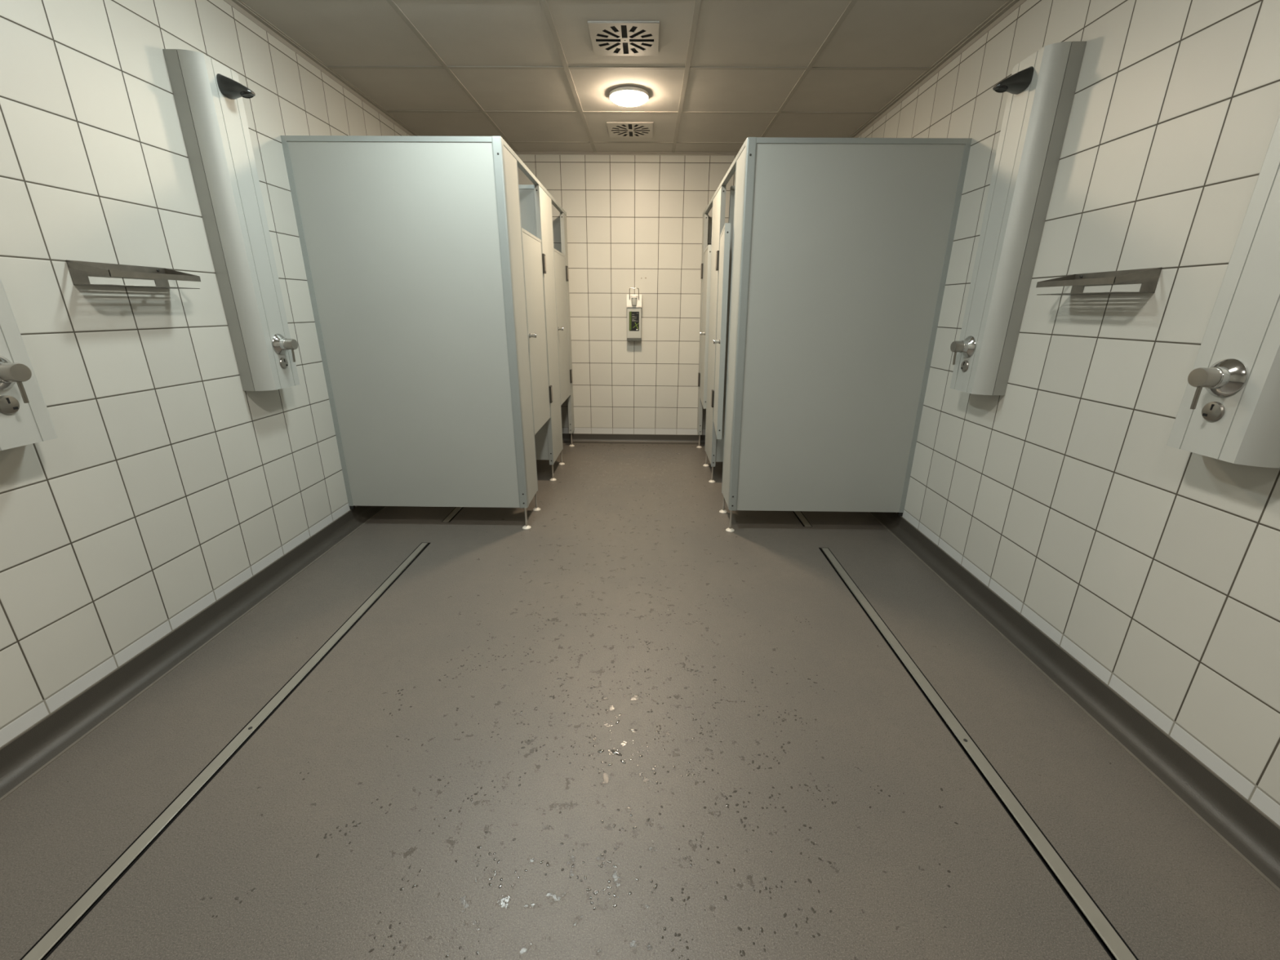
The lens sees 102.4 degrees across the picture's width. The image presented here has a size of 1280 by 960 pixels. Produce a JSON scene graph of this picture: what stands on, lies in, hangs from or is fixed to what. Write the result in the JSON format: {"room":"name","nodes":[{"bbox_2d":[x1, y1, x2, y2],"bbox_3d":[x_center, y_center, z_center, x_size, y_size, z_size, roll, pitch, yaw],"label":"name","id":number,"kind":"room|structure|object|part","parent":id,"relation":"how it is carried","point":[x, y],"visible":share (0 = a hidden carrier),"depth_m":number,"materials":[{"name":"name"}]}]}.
{"room":"communal shower room","nodes":[
{"label":"communal shower room","id":0,"kind":"room"},
{"bbox_2d":[0,0,410,746],"bbox_3d":[-1.726,-0.520,1.499,0.100,2.430,6.523,1,18,1],"label":"wall","id":1,"kind":"structure","parent":0,"point":[165,485],"depth_m":1.69,"materials":[{"name":"tile"}]},
{"bbox_2d":[0,278,57,450],"bbox_3d":[-1.572,-0.649,1.119,0.215,1.186,0.226,1,18,1],"label":"shower column","id":2,"kind":"structure","parent":1,"relation":"attached to","point":[25,419],"depth_m":1.29,"materials":[{"name":"silver metal"}]},
{"bbox_3d":[-1.516,-0.261,1.248,0.032,0.045,0.045,1,18,1],"label":"knob","id":3,"kind":"part","parent":2,"relation":"part of","materials":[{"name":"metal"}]},
{"bbox_3d":[-1.517,-0.216,1.265,0.014,0.055,0.009,13,22,32],"label":"lever","id":4,"kind":"part","parent":2,"relation":"part of","materials":[{"name":"metal"}]},
{"bbox_2d":[66,260,200,288],"bbox_3d":[-1.613,-0.660,1.664,0.119,0.068,0.323,1,18,1],"label":"soap shelf","id":5,"kind":"object","parent":1,"relation":"attached to","point":[79,271],"visible":1,"depth_m":1.61,"materials":[{"name":"metal"}]},
{"bbox_2d":[73,284,199,288],"bbox_3d":[-1.614,-0.628,1.675,0.119,0.002,0.323,1,18,1],"label":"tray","id":6,"kind":"object","parent":5,"relation":"on","point":[157,286],"depth_m":1.66,"materials":[{"name":"metal"}]},
{"bbox_2d":[0,506,386,801],"bbox_3d":[-1.656,0.588,1.868,0.058,0.096,6.323,1,18,1],"label":"baseboard","id":7,"kind":"structure","parent":1,"relation":"attached to","point":[22,757],"depth_m":1.75,"materials":[{"name":"plastic"}]},
{"bbox_2d":[162,48,299,391],"bbox_3d":[-1.557,-0.972,2.086,0.215,1.186,0.226,1,18,1],"label":"shower column","id":8,"kind":"structure","parent":1,"relation":"attached to","point":[208,95],"depth_m":2.00,"materials":[{"name":"silver metal"}]},
{"bbox_3d":[-1.502,-0.584,2.215,0.032,0.045,0.045,1,18,1],"label":"knob","id":9,"kind":"part","parent":8,"relation":"part of","materials":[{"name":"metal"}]},
{"bbox_3d":[-1.502,-0.539,2.231,0.014,0.055,0.009,13,22,32],"label":"lever","id":10,"kind":"part","parent":8,"relation":"part of","materials":[{"name":"metal"}]},
{"bbox_2d":[223,0,417,136],"bbox_3d":[-1.657,-1.614,1.132,0.022,0.027,6.323,1,18,1],"label":"trim","id":11,"kind":"structure","parent":1,"relation":"attached to","point":[235,4],"depth_m":2.55,"materials":[{"name":"white metal"}]},
{"bbox_2d":[237,0,1013,152],"bbox_3d":[-0.088,-1.653,1.095,3.360,0.100,6.523,1,18,1],"label":"ceiling","id":12,"kind":"structure","parent":0,"point":[527,73],"depth_m":2.58,"materials":[{"name":"paint"}]},
{"bbox_2d":[587,21,659,55],"bbox_3d":[-0.069,-2.025,2.366,0.310,0.008,0.304,1,18,1],"label":"ceiling vent","id":13,"kind":"object","parent":12,"relation":"in","point":[607,37],"visible":1,"depth_m":2.35,"materials":[{"name":"white metal"}]},
{"bbox_2d":[609,86,648,106],"bbox_3d":[-0.063,-2.213,2.984,0.227,0.043,0.227,1,18,1],"label":"ceiling lamp","id":14,"kind":"object","parent":12,"relation":"attached to","point":[628,96],"visible":1,"depth_m":2.93,"materials":[{"name":"white plastic"}]},
{"bbox_2d":[606,121,653,137],"bbox_3d":[-0.065,-2.429,3.573,0.310,0.008,0.304,1,18,1],"label":"ceiling vent","id":15,"kind":"object","parent":12,"relation":"in","point":[615,129],"visible":1,"depth_m":3.55,"materials":[{"name":"white metal"}]},
{"bbox_2d":[517,155,736,435],"bbox_3d":[-0.051,-1.519,4.526,3.160,2.430,0.100,1,18,1],"label":"wall","id":16,"kind":"structure","parent":0,"point":[630,218],"depth_m":4.40,"materials":[{"name":"tile"}]},
{"bbox_2d":[514,151,737,155],"bbox_3d":[-0.043,-2.600,4.100,3.154,0.017,0.022,1,18,1],"label":"trim","id":17,"kind":"structure","parent":16,"relation":"attached to","point":[516,153],"depth_m":4.10,"materials":[{"name":"white metal"}]},
{"bbox_2d":[562,433,705,444],"bbox_3d":[-0.061,-0.382,4.823,3.044,0.084,0.058,1,18,1],"label":"baseboard","id":18,"kind":"structure","parent":16,"relation":"attached to","point":[577,438],"depth_m":4.84,"materials":[{"name":"plastic"}]},
{"bbox_2d":[626,287,641,341],"bbox_3d":[-0.050,-1.420,4.429,0.129,0.435,0.146,1,18,1],"label":"dispenser","id":19,"kind":"object","parent":16,"relation":"attached to","point":[633,301],"visible":1,"depth_m":4.43,"materials":[{"name":"grey plastic"}]},
{"bbox_3d":[-0.049,-1.571,4.340,0.082,0.092,0.072,1,18,1],"label":"lever","id":20,"kind":"part","parent":19,"relation":"part of","materials":[{"name":"metal"}]},
{"bbox_2d":[626,294,641,307],"bbox_3d":[-0.049,-1.538,4.422,0.129,0.104,0.086,1,18,1],"label":"hood","id":21,"kind":"object","parent":19,"relation":"attached to","point":[637,303],"depth_m":4.39,"materials":[{"name":"white plastic"}]},
{"bbox_2d":[0,443,1279,959],"bbox_3d":[-0.106,0.689,1.879,3.360,0.080,6.523,1,18,1],"label":"floor","id":22,"kind":"structure","parent":0,"point":[614,519],"depth_m":1.40,"materials":[{"name":"plastic"}]},
{"bbox_2d":[19,542,430,959],"bbox_3d":[-1.173,0.811,1.438,0.050,0.052,2.840,1,18,1],"label":"drain","id":23,"kind":"object","parent":22,"relation":"in","point":[46,945],"visible":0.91,"depth_m":1.33,"materials":[{"name":"metal"}]},
{"bbox_2d":[280,135,574,529],"bbox_3d":[-1.116,-0.968,3.603,1.064,1.953,2.030,1,18,1],"label":"cubicles","id":24,"kind":"object","parent":22,"relation":"on","point":[438,283],"visible":1,"depth_m":2.66,"materials":[{"name":"grey laminate"}]},
{"bbox_3d":[-0.662,-0.713,2.665,0.056,1.835,0.042,1,18,1],"label":"corner post","id":25,"kind":"part","parent":24,"relation":"part of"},
{"bbox_3d":[-0.613,-0.828,2.949,0.041,0.027,0.027,1,18,1],"label":"knob","id":26,"kind":"part","parent":24,"relation":"part of","materials":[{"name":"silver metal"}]},
{"bbox_3d":[-0.636,-1.885,3.325,0.030,0.024,1.962,1,18,1],"label":"header rail","id":27,"kind":"part","parent":24,"relation":"part of","materials":[{"name":"silver metal"}]},
{"bbox_3d":[-0.645,-0.887,3.186,0.032,1.120,0.506,1,18,1],"label":"door","id":28,"kind":"part","parent":24,"relation":"part of","materials":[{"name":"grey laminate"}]},
{"bbox_3d":[-0.631,-1.203,4.131,0.032,1.120,0.509,1,18,1],"label":"door","id":29,"kind":"part","parent":24,"relation":"part of","materials":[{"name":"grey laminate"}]},
{"bbox_2d":[441,506,463,522],"bbox_3d":[-1.137,0.009,3.837,0.050,0.052,1.660,1,18,1],"label":"drain","id":30,"kind":"object","parent":22,"relation":"in","point":[453,513],"visible":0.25,"depth_m":3.15,"materials":[{"name":"metal"}]},
{"bbox_2d":[209,557,958,959],"bbox_3d":[-0.057,0.726,1.641,1.732,0.001,2.108,1,18,1],"label":"water droplets","id":31,"kind":"object","parent":22,"relation":"on","point":[615,752],"visible":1,"depth_m":1.32},
{"bbox_2d":[792,511,812,526],"bbox_3d":[0.997,0.034,3.814,0.053,0.052,1.660,1,18,1],"label":"drain","id":32,"kind":"object","parent":22,"relation":"in","point":[804,522],"visible":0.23,"depth_m":3.13,"materials":[{"name":"metal"}]},
{"bbox_2d":[696,137,972,532],"bbox_3d":[0.970,-0.944,3.580,1.085,1.953,2.030,1,18,1],"label":"cubicles","id":33,"kind":"object","parent":22,"relation":"on","point":[823,284],"visible":1,"depth_m":2.62,"materials":[{"name":"grey laminate"}]},
{"bbox_3d":[0.522,-1.197,4.115,0.046,1.161,0.510,1,19,3],"label":"door","id":34,"kind":"part","parent":33,"relation":"part of","materials":[{"name":"grey laminate"}]},
{"bbox_3d":[0.439,-0.792,2.946,0.041,0.027,0.027,1,18,1],"label":"knob","id":35,"kind":"part","parent":33,"relation":"part of","materials":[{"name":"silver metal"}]},
{"bbox_3d":[0.497,-0.881,3.170,0.046,1.161,0.507,2,19,5],"label":"door","id":36,"kind":"part","parent":33,"relation":"part of","materials":[{"name":"grey laminate"}]},
{"bbox_3d":[0.517,-1.871,3.313,0.030,0.024,1.962,1,18,1],"label":"header rail","id":37,"kind":"part","parent":33,"relation":"part of","materials":[{"name":"silver metal"}]},
{"bbox_3d":[0.520,-0.699,2.652,0.078,1.835,0.042,1,18,1],"label":"corner post","id":38,"kind":"part","parent":33,"relation":"part of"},
{"bbox_2d":[818,547,1138,959],"bbox_3d":[0.961,0.836,1.414,0.053,0.052,2.840,1,18,1],"label":"drain","id":39,"kind":"object","parent":22,"relation":"in","point":[1106,934],"visible":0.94,"depth_m":1.35,"materials":[{"name":"metal"}]},
{"bbox_2d":[857,0,1279,826],"bbox_3d":[1.533,-0.482,1.462,0.100,2.430,6.523,1,18,1],"label":"wall","id":40,"kind":"structure","parent":0,"point":[1154,565],"depth_m":1.56,"materials":[{"name":"tile"}]},
{"bbox_2d":[850,0,1026,137],"bbox_3d":[1.481,-1.578,1.097,0.022,0.027,6.323,1,18,1],"label":"trim","id":41,"kind":"structure","parent":40,"relation":"attached to","point":[1015,4],"depth_m":2.51,"materials":[{"name":"white metal"}]},
{"bbox_2d":[950,41,1086,395],"bbox_3d":[1.387,-0.945,2.021,0.215,1.186,0.226,1,18,1],"label":"shower column","id":42,"kind":"structure","parent":40,"relation":"attached to","point":[1041,88],"depth_m":1.93,"materials":[{"name":"silver metal"}]},
{"bbox_3d":[1.325,-0.513,2.168,0.014,0.055,0.009,-11,22,-31],"label":"lever","id":43,"kind":"part","parent":42,"relation":"part of","materials":[{"name":"metal"}]},
{"bbox_3d":[1.325,-0.557,2.152,0.032,0.045,0.045,1,18,1],"label":"knob","id":44,"kind":"part","parent":42,"relation":"part of","materials":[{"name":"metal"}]},
{"bbox_2d":[868,511,1279,893],"bbox_3d":[1.446,0.624,1.833,0.058,0.096,6.323,1,18,1],"label":"baseboard","id":45,"kind":"structure","parent":40,"relation":"attached to","point":[1250,833],"depth_m":1.54,"materials":[{"name":"plastic"}]},
{"bbox_2d":[1035,267,1161,295],"bbox_3d":[1.425,-0.622,1.622,0.124,0.068,0.312,1,18,1],"label":"soap shelf","id":46,"kind":"object","parent":40,"relation":"attached to","point":[1148,277],"visible":1,"depth_m":1.57,"materials":[{"name":"metal"}]},
{"bbox_2d":[1039,291,1154,295],"bbox_3d":[1.424,-0.591,1.633,0.124,0.002,0.312,1,18,1],"label":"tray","id":47,"kind":"object","parent":46,"relation":"on","point":[1073,293],"depth_m":1.59,"materials":[{"name":"metal"}]},
{"bbox_3d":[1.485,-0.622,1.622,0.002,0.068,0.312,1,18,1],"label":"plate","id":48,"kind":"part","parent":46,"relation":"part of","materials":[{"name":"metal"}]},
{"bbox_2d":[1166,114,1279,467],"bbox_3d":[1.373,-0.625,1.066,0.215,1.186,0.226,1,18,1],"label":"shower column","id":49,"kind":"structure","parent":40,"relation":"attached to","point":[1228,411],"depth_m":1.16,"materials":[{"name":"silver metal"}]},
{"bbox_3d":[1.311,-0.194,1.213,0.014,0.055,0.009,-11,22,-31],"label":"lever","id":50,"kind":"part","parent":49,"relation":"part of","materials":[{"name":"metal"}]},
{"bbox_3d":[1.311,-0.238,1.197,0.032,0.045,0.045,1,18,1],"label":"knob","id":51,"kind":"part","parent":49,"relation":"part of","materials":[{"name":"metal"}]}
]}

